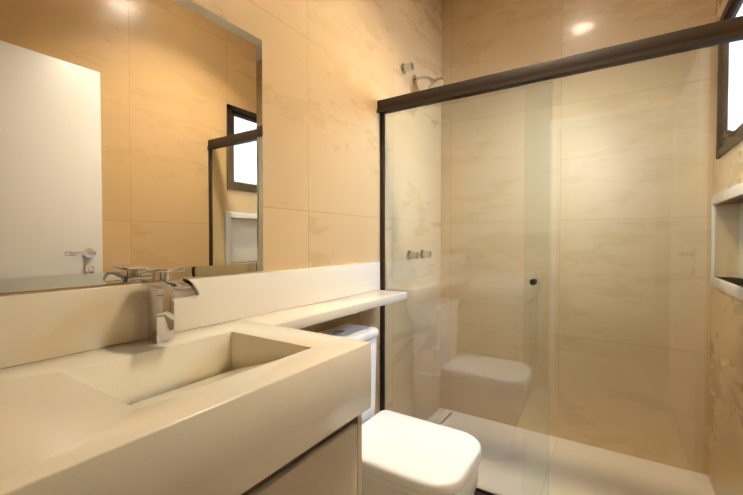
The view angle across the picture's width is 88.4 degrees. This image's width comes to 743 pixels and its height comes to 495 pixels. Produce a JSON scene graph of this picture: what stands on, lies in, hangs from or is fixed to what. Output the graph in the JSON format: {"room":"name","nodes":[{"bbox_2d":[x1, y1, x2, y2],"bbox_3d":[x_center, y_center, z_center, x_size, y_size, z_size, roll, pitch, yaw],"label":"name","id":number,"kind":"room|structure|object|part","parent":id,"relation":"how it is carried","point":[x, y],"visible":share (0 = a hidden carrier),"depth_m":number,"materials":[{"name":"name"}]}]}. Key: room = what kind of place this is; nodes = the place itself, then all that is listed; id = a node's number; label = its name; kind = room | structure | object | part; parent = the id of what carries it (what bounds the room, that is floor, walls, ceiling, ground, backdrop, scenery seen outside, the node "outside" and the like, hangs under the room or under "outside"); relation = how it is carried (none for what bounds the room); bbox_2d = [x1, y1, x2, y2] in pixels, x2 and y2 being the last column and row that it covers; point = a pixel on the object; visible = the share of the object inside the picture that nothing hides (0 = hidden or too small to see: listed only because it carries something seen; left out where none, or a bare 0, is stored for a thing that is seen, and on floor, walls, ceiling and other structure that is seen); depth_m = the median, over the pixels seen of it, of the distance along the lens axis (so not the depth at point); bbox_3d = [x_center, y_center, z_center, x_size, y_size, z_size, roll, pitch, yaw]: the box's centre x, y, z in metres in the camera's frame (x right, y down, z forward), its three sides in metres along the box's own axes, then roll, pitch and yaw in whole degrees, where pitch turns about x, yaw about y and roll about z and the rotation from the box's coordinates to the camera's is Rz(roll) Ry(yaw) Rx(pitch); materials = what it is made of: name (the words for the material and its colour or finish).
{"room":"bathroom","nodes":[
{"label":"bathroom","id":0,"kind":"room"},
{"bbox_2d":[0,0,441,414],"bbox_3d":[-0.245,-0.322,1.720,0.150,3.000,2.818,1,1,33],"label":"wall","id":1,"kind":"structure","parent":0,"point":[332,74],"depth_m":1.67,"materials":[{"name":"tile"}]},
{"bbox_2d":[0,0,262,292],"bbox_3d":[-0.621,-0.317,0.992,0.006,0.814,0.868,1,1,33],"label":"mirror","id":2,"kind":"object","parent":1,"relation":"attached to","point":[131,140],"visible":1,"depth_m":0.98,"materials":[{"name":"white mirror"}]},
{"bbox_2d":[400,62,413,73],"bbox_3d":[0.209,-1.042,2.211,0.064,0.060,0.060,1,1,33],"label":"shower valve","id":3,"kind":"object","parent":1,"relation":"attached to","point":[407,67],"visible":1,"depth_m":2.20,"materials":[{"name":"silver metal"}]},
{"bbox_2d":[412,75,444,88],"bbox_3d":[0.345,-0.995,2.303,0.193,0.133,0.112,1,1,33],"label":"shower head","id":4,"kind":"object","parent":1,"relation":"attached to","point":[437,82],"visible":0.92,"depth_m":2.27},
{"bbox_2d":[442,0,715,84],"bbox_3d":[1.159,-0.336,2.401,1.470,3.000,0.150,1,1,33],"label":"wall","id":5,"kind":"structure","parent":0,"point":[480,38],"depth_m":2.36,"materials":[{"name":"tile"}]},
{"bbox_2d":[716,0,727,21],"bbox_3d":[1.116,-0.305,0.841,0.150,3.000,2.818,1,1,33],"label":"wall","id":6,"kind":"structure","parent":0,"point":[720,6],"depth_m":1.86,"materials":[{"name":"tile"}]},
{"bbox_2d":[719,0,742,20],"bbox_3d":[1.520,-0.745,1.573,0.094,0.650,0.580,1,1,33],"label":"window","id":7,"kind":"structure","parent":6,"relation":"in","point":[733,9],"depth_m":1.64,"materials":[{"name":"brown metal"}]},
{"bbox_3d":[0.107,1.256,0.803,1.770,0.120,4.028,1,1,33],"label":"floor","id":8,"kind":"structure","parent":0,"visible":0},
{"bbox_2d":[0,262,406,494],"bbox_3d":[-0.192,0.640,1.186,0.536,1.097,1.645,1,1,33],"label":"bathroom vanity","id":9,"kind":"object","parent":8,"relation":"on","point":[241,384],"visible":1,"depth_m":0.81,"materials":[{"name":"beige stone"}]},
{"bbox_2d":[141,268,199,342],"bbox_3d":[-0.510,0.147,0.966,0.157,0.190,0.062,1,1,33],"label":"faucet","id":10,"kind":"object","parent":9,"relation":"on","point":[164,291],"visible":0.98,"depth_m":0.97,"materials":[{"name":"silver metal"}]},
{"bbox_2d":[318,312,480,494],"bbox_3d":[0.082,0.742,1.492,0.663,0.881,0.466,1,1,33],"label":"toilet","id":11,"kind":"object","parent":8,"relation":"on","point":[402,454],"visible":0.58,"depth_m":1.33,"materials":[{"name":"white ceramic"}]},
{"bbox_3d":[0.661,1.164,1.660,1.470,0.030,0.100,1,1,33],"label":"sill","id":12,"kind":"structure","parent":8,"relation":"on","visible":0},
{"bbox_2d":[377,16,742,494],"bbox_3d":[0.660,0.194,1.638,1.468,1.909,0.062,1,1,33],"label":"shower enclosure","id":13,"kind":"object","parent":12,"relation":"on","point":[561,252],"visible":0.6,"depth_m":1.52,"materials":[{"name":"clear glass"}]},
{"bbox_3d":[0.404,0.208,1.822,0.822,1.832,0.008,1,1,33],"label":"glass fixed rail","id":14,"kind":"part","parent":13,"relation":"part of","materials":[{"name":"clear glass"}]},
{"bbox_3d":[0.661,1.133,1.659,1.468,0.031,0.052,1,1,33],"label":"rail","id":15,"kind":"part","parent":13,"relation":"part of","materials":[{"name":"brown metal"}]},
{"bbox_3d":[0.660,-0.728,1.620,1.468,0.066,0.062,1,1,33],"label":"rail","id":16,"kind":"part","parent":13,"relation":"part of","materials":[{"name":"brown metal"}]},
{"bbox_3d":[0.958,0.209,1.433,0.727,1.820,0.040,1,1,33],"label":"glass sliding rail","id":17,"kind":"part","parent":13,"relation":"part of","materials":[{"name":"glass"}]}
]}

